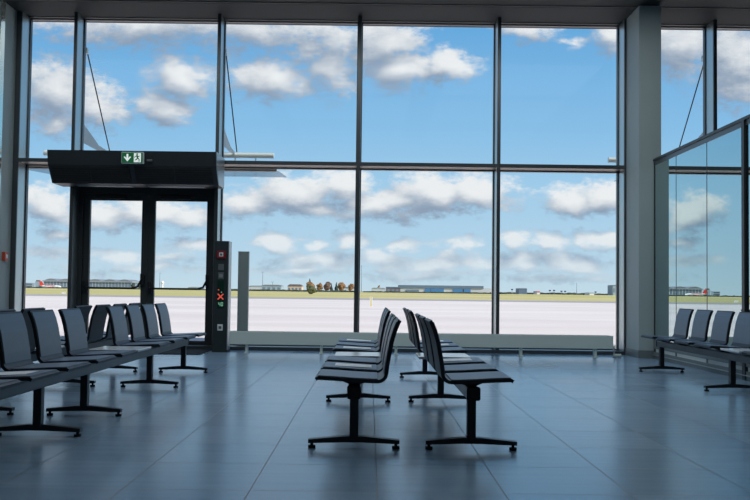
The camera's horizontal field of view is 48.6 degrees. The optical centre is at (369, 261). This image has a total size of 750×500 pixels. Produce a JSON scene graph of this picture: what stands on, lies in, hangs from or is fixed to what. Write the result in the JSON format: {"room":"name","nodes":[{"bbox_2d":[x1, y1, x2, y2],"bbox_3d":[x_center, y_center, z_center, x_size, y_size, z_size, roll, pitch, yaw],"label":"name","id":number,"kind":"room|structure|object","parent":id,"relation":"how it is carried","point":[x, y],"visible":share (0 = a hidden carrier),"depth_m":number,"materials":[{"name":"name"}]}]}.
{"room":"airport terminal","nodes":[
{"label":"airport terminal","id":0,"kind":"room"},
{"bbox_2d":[0,350,749,499],"bbox_3d":[0.755,1.216,4.059,14.740,0.120,20.200,1,-2,0],"label":"floor","id":1,"kind":"structure","parent":0,"point":[583,427],"depth_m":5.84,"materials":[{"name":"grey tile"}]},
{"bbox_2d":[0,0,16,309],"bbox_3d":[-6.142,-1.394,13.650,0.426,5.615,1.112,1,-2,0],"label":"column","id":2,"kind":"structure","parent":1,"relation":"on","point":[8,15],"depth_m":13.57,"materials":[{"name":"grey metal"}]},
{"bbox_2d":[2,252,7,260],"bbox_3d":[-5.929,-0.080,13.509,0.057,0.145,0.120,1,-2,0],"label":"fire alarm","id":3,"kind":"object","parent":2,"relation":"attached to","point":[4,254],"visible":1,"depth_m":13.46,"materials":[{"name":"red plastic"}]},
{"bbox_2d":[0,303,141,414],"bbox_3d":[-3.070,0.800,6.983,0.584,0.827,6.245,1,-2,0],"label":"bench","id":4,"kind":"object","parent":1,"relation":"on","point":[96,335],"visible":0.42,"depth_m":8.51,"materials":[{"name":"grey metal"}]},
{"bbox_2d":[0,303,207,436],"bbox_3d":[-2.225,0.811,6.983,0.584,0.827,6.245,1,-2,0],"label":"bench","id":5,"kind":"object","parent":1,"relation":"on","point":[52,368],"visible":1,"depth_m":6.46,"materials":[{"name":"grey"}]},
{"bbox_2d":[0,371,36,374],"bbox_3d":[-2.204,0.687,5.098,0.260,0.008,0.210,-1,-2,0],"label":"paper notice","id":6,"kind":"object","parent":5,"relation":"on","point":[18,372],"visible":1,"depth_m":5.10,"materials":[{"name":"white"}]},
{"bbox_2d":[76,187,214,344],"bbox_3d":[-3.764,-0.082,14.095,2.354,3.085,0.130,1,-2,0],"label":"trim","id":7,"kind":"structure","parent":1,"relation":"on","point":[82,190],"depth_m":14.06,"materials":[{"name":"grey metal"}]},
{"bbox_2d":[82,194,148,342],"bbox_3d":[-4.312,0.141,14.054,1.096,2.573,0.157,1,-2,0],"label":"door","id":8,"kind":"structure","parent":7,"relation":"attached to","point":[88,198],"depth_m":14.08,"materials":[{"name":"grey metal"}]},
{"bbox_2d":[146,195,210,344],"bbox_3d":[-3.230,0.154,14.054,1.060,2.573,0.157,1,-2,0],"label":"door","id":9,"kind":"structure","parent":7,"relation":"attached to","point":[153,199],"depth_m":14.08,"materials":[{"name":"grey"}]},
{"bbox_2d":[158,349,211,354],"bbox_3d":[-3.728,1.422,13.156,2.280,0.012,1.000,1,-2,0],"label":"door mat","id":10,"kind":"object","parent":1,"relation":"on","point":[173,351],"visible":0.39,"depth_m":13.10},
{"bbox_2d":[212,241,231,351],"bbox_3d":[-2.372,0.564,13.349,0.252,1.775,0.286,1,-2,0],"label":"pillar","id":11,"kind":"structure","parent":1,"relation":"on","point":[222,250],"depth_m":13.24,"materials":[{"name":"grey metal"}]},
{"bbox_2d":[217,324,222,330],"bbox_3d":[-2.378,1.052,13.215,0.086,0.100,0.010,1,-2,0],"label":"socket","id":12,"kind":"object","parent":11,"relation":"attached to","point":[219,326],"depth_m":13.21,"materials":[{"name":"grey plastic"}]},
{"bbox_2d":[218,264,223,269],"bbox_3d":[-2.366,0.092,13.248,0.090,0.100,0.012,1,-2,0],"label":"switch","id":13,"kind":"object","parent":11,"relation":"attached to","point":[220,266],"depth_m":13.24,"materials":[{"name":"grey plastic"}]},
{"bbox_2d":[229,331,412,354],"bbox_3d":[-0.761,1.294,13.192,2.906,0.345,0.168,1,-2,0],"label":"radiator","id":14,"kind":"object","parent":1,"relation":"on","point":[247,338],"visible":0.92,"depth_m":13.11,"materials":[{"name":"grey metal"}]},
{"bbox_2d":[248,331,376,332],"bbox_3d":[-0.768,1.125,13.198,2.832,0.007,0.120,1,-2,0],"label":"grille","id":15,"kind":"object","parent":14,"relation":"attached to","point":[248,331],"depth_m":13.14,"materials":[{"name":"grey metal"}]},
{"bbox_2d":[308,307,400,448],"bbox_3d":[-0.096,0.854,7.446,0.584,0.827,4.644,1,-2,0],"label":"bench","id":16,"kind":"object","parent":1,"relation":"on","point":[389,324],"visible":0.97,"depth_m":5.46,"materials":[{"name":"grey metal"}]},
{"bbox_2d":[335,363,371,367],"bbox_3d":[-0.114,0.744,5.944,0.260,0.014,0.210,1,-2,0],"label":"paper notice","id":17,"kind":"object","parent":16,"relation":"on","point":[336,364],"visible":1,"depth_m":5.93,"materials":[{"name":"white paper"}]},
{"bbox_2d":[343,346,370,348],"bbox_3d":[-0.115,0.810,7.796,0.260,0.014,0.210,1,-2,0],"label":"paper notice","id":18,"kind":"object","parent":16,"relation":"on","point":[343,346],"visible":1,"depth_m":7.78,"materials":[{"name":"white paper"}]},
{"bbox_2d":[347,339,370,341],"bbox_3d":[-0.116,0.854,8.989,0.260,0.014,0.210,1,-2,0],"label":"paper notice","id":19,"kind":"object","parent":16,"relation":"on","point":[347,339],"visible":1,"depth_m":9.00,"materials":[{"name":"white paper"}]},
{"bbox_2d":[110,345,624,354],"bbox_3d":[1.034,1.485,13.931,14.015,0.060,0.450,1,-2,0],"label":"trim","id":20,"kind":"structure","parent":1,"relation":"on","point":[232,347],"depth_m":13.71,"materials":[{"name":"grey metal"}]},
{"bbox_2d":[9,11,29,311],"bbox_3d":[-5.896,-1.387,14.034,0.087,5.595,0.455,1,-2,0],"label":"trim","id":21,"kind":"structure","parent":20,"relation":"on","point":[23,21],"depth_m":13.89,"materials":[{"name":"grey metal"}]},
{"bbox_2d":[22,165,47,307],"bbox_3d":[-5.430,-0.132,14.129,0.878,3.025,0.075,1,-2,0],"label":"window","id":22,"kind":"structure","parent":20,"relation":"attached to","point":[27,166],"depth_m":14.13,"materials":[{"name":"grey metal"}]},
{"bbox_2d":[18,16,73,164],"bbox_3d":[-5.395,-2.913,14.081,0.878,2.530,0.440,1,-2,0],"label":"window","id":23,"kind":"structure","parent":22,"relation":"attached to","point":[31,20],"depth_m":14.20,"materials":[{"name":"grey metal"}]},
{"bbox_2d":[67,12,83,308],"bbox_3d":[-4.950,-1.375,14.034,0.052,5.595,0.455,1,-2,0],"label":"trim","id":24,"kind":"structure","parent":20,"relation":"on","point":[78,19],"depth_m":13.90,"materials":[{"name":"grey metal"}]},
{"bbox_2d":[29,47,276,175],"bbox_3d":[-3.848,-2.607,15.028,4.580,2.105,1.452,1,-2,0],"label":"canopy","id":25,"kind":"object","parent":24,"relation":"attached to","point":[89,140],"visible":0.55,"depth_m":14.90,"materials":[{"name":"beige metal"}]},
{"bbox_3d":[-3.745,-1.659,14.037,2.354,0.063,0.440,1,-2,0],"label":"trim","id":26,"kind":"structure","parent":24,"relation":"attached to","visible":0},
{"bbox_2d":[47,150,224,188],"bbox_3d":[-3.747,-1.479,13.423,2.674,0.508,0.755,1,-2,0],"label":"curtain","id":27,"kind":"object","parent":26,"relation":"attached to","point":[67,168],"visible":0.99,"depth_m":13.16,"materials":[{"name":"metal"}]},
{"bbox_2d":[51,166,90,181],"bbox_3d":[-4.748,-1.388,13.210,0.590,0.237,0.175,1,-2,0],"label":"grille","id":28,"kind":"object","parent":27,"relation":"attached to","point":[58,173],"depth_m":13.20,"materials":[{"name":"black metal"}]},
{"bbox_2d":[90,166,131,182],"bbox_3d":[-4.113,-1.380,13.210,0.620,0.237,0.175,1,-2,0],"label":"grille","id":29,"kind":"object","parent":27,"relation":"attached to","point":[98,174],"depth_m":13.20,"materials":[{"name":"black metal"}]},
{"bbox_2d":[121,152,143,163],"bbox_3d":[-3.719,-1.626,13.045,0.344,0.181,0.070,1,-2,0],"label":"exit sign","id":30,"kind":"object","parent":27,"relation":"attached to","point":[126,157],"visible":1,"depth_m":13.02,"materials":[{"name":"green plastic"}]},
{"bbox_2d":[134,167,174,183],"bbox_3d":[-3.418,-1.372,13.210,0.610,0.237,0.175,1,-2,0],"label":"grille","id":31,"kind":"object","parent":27,"relation":"attached to","point":[142,175],"depth_m":13.20,"materials":[{"name":"black metal"}]},
{"bbox_2d":[175,167,213,183],"bbox_3d":[-2.788,-1.364,13.210,0.590,0.237,0.175,1,-2,0],"label":"grille","id":32,"kind":"object","parent":27,"relation":"attached to","point":[183,175],"depth_m":13.20,"materials":[{"name":"black metal"}]},
{"bbox_2d":[81,17,217,149],"bbox_3d":[-3.729,-2.919,14.190,2.354,2.467,0.155,1,-2,0],"label":"window","id":33,"kind":"structure","parent":26,"relation":"attached to","point":[85,20],"depth_m":14.22,"materials":[{"name":"grey metal"}]},
{"bbox_2d":[212,14,224,324],"bbox_3d":[-2.544,-1.345,14.034,0.057,5.595,0.455,1,-2,0],"label":"trim","id":34,"kind":"structure","parent":20,"relation":"on","point":[221,23],"depth_m":13.88,"materials":[{"name":"grey metal"}]},
{"bbox_2d":[224,19,357,22],"bbox_3d":[-1.333,-4.116,14.232,2.298,0.012,0.150,1,-2,0],"label":"trim","id":35,"kind":"structure","parent":34,"relation":"attached to","point":[270,20],"depth_m":14.18,"materials":[{"name":"grey metal"}]},
{"bbox_2d":[222,21,357,168],"bbox_3d":[-1.348,-2.856,14.081,2.298,2.518,0.440,1,-2,0],"label":"window","id":36,"kind":"structure","parent":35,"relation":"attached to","point":[235,22],"depth_m":14.07,"materials":[{"name":"grey"}]},
{"bbox_2d":[221,167,355,345],"bbox_3d":[-1.383,-0.081,14.129,2.298,3.025,0.075,1,-2,0],"label":"window","id":37,"kind":"structure","parent":20,"relation":"attached to","point":[225,167],"depth_m":14.14,"materials":[{"name":"grey metal"}]},
{"bbox_2d":[354,16,361,331],"bbox_3d":[-0.189,-1.316,14.034,0.061,5.595,0.455,1,-2,0],"label":"trim","id":38,"kind":"structure","parent":20,"relation":"on","point":[359,17],"depth_m":13.81,"materials":[{"name":"grey metal"}]},
{"bbox_2d":[358,162,496,347],"bbox_3d":[0.966,-0.089,13.983,2.282,3.088,0.440,1,-2,0],"label":"window","id":39,"kind":"structure","parent":20,"relation":"attached to","point":[492,171],"depth_m":14.05,"materials":[{"name":"grey metal"}]},
{"bbox_2d":[493,17,500,349],"bbox_3d":[2.150,-1.286,14.034,0.057,5.595,0.455,1,-2,0],"label":"trim","id":40,"kind":"structure","parent":20,"relation":"on","point":[497,118],"depth_m":13.86,"materials":[{"name":"grey metal"}]},
{"bbox_2d":[362,20,495,23],"bbox_3d":[1.016,-4.087,14.232,2.282,0.012,0.150,1,-2,0],"label":"trim","id":41,"kind":"structure","parent":40,"relation":"attached to","point":[363,21],"depth_m":14.18,"materials":[{"name":"grey metal"}]},
{"bbox_2d":[360,23,494,163],"bbox_3d":[1.001,-2.853,14.230,2.282,2.455,0.075,1,-2,0],"label":"window","id":42,"kind":"structure","parent":41,"relation":"attached to","point":[395,24],"depth_m":14.23,"materials":[{"name":"grey"}]},
{"bbox_2d":[499,171,617,349],"bbox_3d":[3.193,-0.024,14.129,2.064,3.025,0.075,1,-2,0],"label":"window","id":43,"kind":"structure","parent":20,"relation":"attached to","point":[616,173],"depth_m":14.12,"materials":[{"name":"grey"}]},
{"bbox_2d":[500,22,623,171],"bbox_3d":[3.228,-2.805,14.081,2.064,2.530,0.440,1,-2,0],"label":"window","id":44,"kind":"structure","parent":43,"relation":"attached to","point":[502,25],"depth_m":14.16,"materials":[{"name":"grey"}]},
{"bbox_2d":[618,19,625,350],"bbox_3d":[4.256,-1.260,14.034,0.032,5.595,0.455,1,-2,0],"label":"trim","id":45,"kind":"structure","parent":20,"relation":"on","point":[622,27],"depth_m":13.92,"materials":[{"name":"grey metal"}]},
{"bbox_2d":[706,20,716,133],"bbox_3d":[5.761,-1.241,14.034,0.058,5.595,0.455,1,-2,0],"label":"trim","id":46,"kind":"structure","parent":20,"relation":"on","point":[711,29],"depth_m":13.96,"materials":[{"name":"grey metal"}]},
{"bbox_2d":[608,55,702,162],"bbox_3d":[6.791,-2.474,15.028,4.540,2.105,1.452,1,-2,0],"label":"canopy","id":47,"kind":"object","parent":46,"relation":"attached to","point":[610,159],"visible":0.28,"depth_m":15.09,"materials":[{"name":"beige"}]},
{"bbox_3d":[6.906,-1.526,14.037,2.227,0.063,0.440,1,-2,0],"label":"trim","id":48,"kind":"structure","parent":46,"relation":"attached to","visible":0},
{"bbox_2d":[717,25,749,29],"bbox_3d":[6.922,-2.786,14.190,2.227,2.467,0.155,1,-2,0],"label":"window","id":49,"kind":"structure","parent":48,"relation":"attached to","point":[718,28],"depth_m":14.24,"materials":[{"name":"grey"}]},
{"bbox_2d":[400,307,516,450],"bbox_3d":[0.651,0.863,7.446,0.584,0.827,4.644,1,-2,0],"label":"bench","id":50,"kind":"object","parent":1,"relation":"on","point":[465,375],"visible":0.98,"depth_m":5.52,"materials":[{"name":"grey"}]},
{"bbox_2d":[443,358,471,360],"bbox_3d":[0.672,0.775,6.541,0.260,0.008,0.210,-1,-2,0],"label":"paper notice","id":51,"kind":"object","parent":50,"relation":"on","point":[456,359],"visible":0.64,"depth_m":6.53,"materials":[{"name":"white paper"}]},
{"bbox_2d":[438,333,620,357],"bbox_3d":[2.470,1.334,13.192,3.028,0.345,0.168,1,-2,0],"label":"radiator","id":52,"kind":"object","parent":1,"relation":"on","point":[520,341],"visible":0.87,"depth_m":13.11,"materials":[{"name":"grey metal"}]},
{"bbox_2d":[439,333,608,335],"bbox_3d":[2.397,1.164,13.198,2.822,0.007,0.120,1,-2,0],"label":"grille","id":53,"kind":"object","parent":52,"relation":"attached to","point":[440,334],"depth_m":13.12,"materials":[{"name":"grey metal"}]},
{"bbox_2d":[625,6,660,358],"bbox_3d":[4.449,-1.261,13.675,0.378,5.615,1.062,1,-2,0],"label":"column","id":54,"kind":"structure","parent":1,"relation":"on","point":[643,26],"depth_m":13.22,"materials":[{"name":"grey paint"}]},
{"bbox_2d":[639,308,749,390],"bbox_3d":[3.804,0.942,8.526,0.584,0.827,4.734,1,-2,0],"label":"bench","id":55,"kind":"object","parent":1,"relation":"on","point":[739,350],"visible":1,"depth_m":9.47,"materials":[{"name":"grey"}]},
{"bbox_2d":[652,114,749,380],"bbox_3d":[4.512,-0.165,9.819,0.100,3.150,6.550,1,-2,0],"label":"glass wall","id":56,"kind":"structure","parent":1,"relation":"on","point":[702,185],"depth_m":11.16,"materials":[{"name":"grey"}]},
{"bbox_2d":[5,1,749,30],"bbox_3d":[0.823,-4.199,13.935,14.740,0.185,1.050,1,-2,0],"label":"ceiling","id":57,"kind":"structure","parent":0,"point":[30,8],"depth_m":13.78,"materials":[{"name":"grey"}]},
{"bbox_2d":[137,0,749,7],"bbox_3d":[0.827,-4.572,3.767,14.740,0.170,19.200,1,-2,0],"label":"ceiling","id":58,"kind":"structure","parent":0,"point":[619,3],"depth_m":13.25,"materials":[{"name":"grey"}]},
{"bbox_2d":[4,0,749,9],"bbox_3d":[0.823,-4.221,13.386,14.740,0.181,0.050,1,-2,0],"label":"trim","id":59,"kind":"structure","parent":58,"relation":"attached to","point":[4,0],"depth_m":13.37,"materials":[{"name":"grey metal"}]},
{"bbox_3d":[5.006,-1.550,14.037,1.462,0.063,0.440,1,-2,0],"label":"trim","id":60,"kind":"structure","parent":0,"visible":0},
{"bbox_2d":[661,24,707,135],"bbox_3d":[5.021,-2.810,14.190,1.462,2.467,0.155,1,-2,0],"label":"window","id":61,"kind":"structure","parent":60,"relation":"attached to","point":[662,27],"depth_m":14.22,"materials":[{"name":"grey"}]},
{"label":"outside","id":62,"kind":"structure","parent":0,"visible":0},
{"bbox_2d":[26,288,615,301],"bbox_3d":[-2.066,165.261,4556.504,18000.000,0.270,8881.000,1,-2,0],"label":"grass field","id":63,"kind":"structure","parent":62,"point":[55,291],"depth_m":208.52,"materials":[{"name":"green plant"}]},
{"bbox_2d":[26,280,41,286],"bbox_3d":[-409.878,27.678,1015.427,17.000,9.600,12.100,1,-2,0],"label":"office block","id":64,"kind":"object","parent":63,"relation":"on","point":[36,284],"visible":0.64,"depth_m":1009.73,"materials":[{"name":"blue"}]},
{"bbox_2d":[39,281,60,286],"bbox_3d":[-345.943,25.295,899.517,24.000,7.585,24.000,1,-2,0],"label":"airplane","id":65,"kind":"object","parent":63,"relation":"on","point":[40,282],"visible":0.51,"depth_m":898.73,"materials":[{"name":"white metal"}]},
{"bbox_2d":[42,279,138,286],"bbox_3d":[-339.373,27.702,1019.411,108.000,11.600,42.200,1,-2,0],"label":"terminal building","id":66,"kind":"structure","parent":63,"relation":"on","point":[61,282],"depth_m":999.43,"materials":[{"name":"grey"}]},
{"bbox_2d":[26,287,205,289],"bbox_3d":[-301.504,27.696,859.463,284.052,2.323,6.490,1,-2,0],"label":"hedge","id":67,"kind":"object","parent":63,"relation":"on","point":[26,287],"visible":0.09,"depth_m":858.73,"materials":[{"name":"green plant"}]},
{"bbox_2d":[249,285,261,288],"bbox_3d":[-112.356,27.783,859.506,24.800,5.600,20.800,1,-2,0],"label":"warehouse","id":68,"kind":"structure","parent":63,"relation":"on","point":[251,286],"depth_m":849.45,"materials":[{"name":"grey"}]},
{"bbox_2d":[262,285,283,289],"bbox_3d":[-94.331,25.908,809.550,19.800,6.200,20.800,1,-2,0],"label":"warehouse","id":69,"kind":"structure","parent":63,"relation":"on","point":[275,287],"depth_m":799.54,"materials":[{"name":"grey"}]},
{"bbox_2d":[231,289,353,291],"bbox_3d":[-71.331,25.392,719.531,125.832,2.361,7.674,1,-2,0],"label":"hedge","id":70,"kind":"object","parent":63,"relation":"on","point":[231,289],"visible":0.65,"depth_m":718.46,"materials":[{"name":"green plant"}]},
{"bbox_2d":[288,284,302,289],"bbox_3d":[-73.335,26.311,824.554,14.800,7.000,20.800,1,-2,0],"label":"house","id":71,"kind":"structure","parent":63,"relation":"on","point":[290,286],"depth_m":814.52,"materials":[{"name":"beige"}]},
{"bbox_2d":[306,281,314,287],"bbox_3d":[-51.663,22.090,730.364,8.034,9.197,7.871,1,-2,0],"label":"tree","id":72,"kind":"object","parent":63,"relation":"on","point":[309,282],"visible":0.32,"depth_m":727.99,"materials":[{"name":"brown plant"}]},
{"bbox_2d":[306,285,316,293],"bbox_3d":[-16.623,8.122,239.816,3.300,2.676,3.309,1,-2,0],"label":"tree","id":73,"kind":"object","parent":63,"relation":"on","point":[310,289],"visible":0.99,"depth_m":238.90,"materials":[{"name":"green plant"}]},
{"bbox_2d":[316,283,322,289],"bbox_3d":[-44.535,23.110,744.284,6.574,8.338,5.464,1,-2,0],"label":"tree","id":74,"kind":"object","parent":63,"relation":"on","point":[319,286],"visible":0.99,"depth_m":742.44,"materials":[{"name":"brown plant"}]},
{"bbox_2d":[323,282,330,289],"bbox_3d":[-38.595,23.161,760.270,7.495,9.537,8.673,1,-2,0],"label":"tree","id":75,"kind":"object","parent":63,"relation":"on","point":[326,286],"visible":0.95,"depth_m":757.55,"materials":[{"name":"brown plant"}]},
{"bbox_2d":[338,282,345,289],"bbox_3d":[-25.259,23.365,754.300,7.869,9.031,6.272,1,-2,0],"label":"tree","id":76,"kind":"object","parent":63,"relation":"on","point":[341,285],"visible":1,"depth_m":753.12,"materials":[{"name":"brown plant"}]},
{"bbox_2d":[348,284,353,290],"bbox_3d":[-16.725,24.211,759.735,5.814,7.945,5.272,1,-2,0],"label":"tree","id":77,"kind":"object","parent":63,"relation":"on","point":[350,286],"visible":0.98,"depth_m":758.29,"materials":[{"name":"brown plant"}]},
{"bbox_2d":[372,288,385,290],"bbox_3d":[9.430,29.655,859.494,15.200,4.900,20.800,1,-2,0],"label":"warehouse","id":78,"kind":"structure","parent":63,"relation":"on","point":[373,289],"depth_m":849.45,"materials":[{"name":"grey metal"}]},
{"bbox_2d":[386,287,399,291],"bbox_3d":[24.727,30.013,879.401,14.600,6.000,20.600,1,-2,0],"label":"annex","id":79,"kind":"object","parent":63,"relation":"on","point":[397,289],"visible":0.76,"depth_m":869.38,"materials":[{"name":"grey"}]},
{"bbox_2d":[363,291,507,293],"bbox_3d":[62.412,29.684,789.668,138.602,2.121,6.859,1,-2,0],"label":"hedge","id":80,"kind":"object","parent":63,"relation":"on","point":[363,291],"visible":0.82,"depth_m":788.11,"materials":[{"name":"green plant"}]},
{"bbox_2d":[398,285,491,292],"bbox_3d":[83.616,31.223,924.513,102.000,8.300,52.000,1,-2,0],"label":"hangar","id":81,"kind":"structure","parent":63,"relation":"on","point":[409,288],"depth_m":898.95,"materials":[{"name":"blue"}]},
{"bbox_2d":[515,288,526,293],"bbox_3d":[170.097,33.284,929.481,9.800,6.700,20.800,1,-2,0],"label":"tower block","id":82,"kind":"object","parent":63,"relation":"on","point":[518,290],"visible":0.94,"depth_m":919.37,"materials":[{"name":"blue"}]},
{"bbox_2d":[500,292,607,294],"bbox_3d":[206.882,37.264,959.522,143.151,3.229,8.072,1,-2,0],"label":"hedge","id":83,"kind":"object","parent":63,"relation":"on","point":[554,293],"visible":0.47,"depth_m":957.40,"materials":[{"name":"green plant"}]},
{"bbox_2d":[608,285,615,294],"bbox_3d":[276.619,32.217,929.567,14.800,11.500,20.800,1,-2,0],"label":"tower block","id":84,"kind":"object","parent":63,"relation":"on","point":[611,288],"visible":0.3,"depth_m":922.41,"materials":[{"name":"blue"}]},
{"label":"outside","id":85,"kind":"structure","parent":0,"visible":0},
{"bbox_2d":[25,296,615,348],"bbox_3d":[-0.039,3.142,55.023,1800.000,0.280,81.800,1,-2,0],"label":"apron","id":86,"kind":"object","parent":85,"point":[187,315],"visible":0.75,"depth_m":36.05,"materials":[{"name":"concrete"}]},
{"bbox_2d":[237,251,249,330],"bbox_3d":[-2.249,0.674,14.784,0.240,1.700,0.160,1,-2,0],"label":"post","id":87,"kind":"object","parent":86,"relation":"on","point":[243,256],"visible":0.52,"depth_m":14.74,"materials":[{"name":"grey metal"}]},
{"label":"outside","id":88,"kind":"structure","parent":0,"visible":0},
{"bbox_2d":[25,294,615,302],"bbox_3d":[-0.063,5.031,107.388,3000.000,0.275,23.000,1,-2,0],"label":"taxiway","id":89,"kind":"structure","parent":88,"point":[25,294],"depth_m":106.37,"materials":[{"name":"grey asphalt"}]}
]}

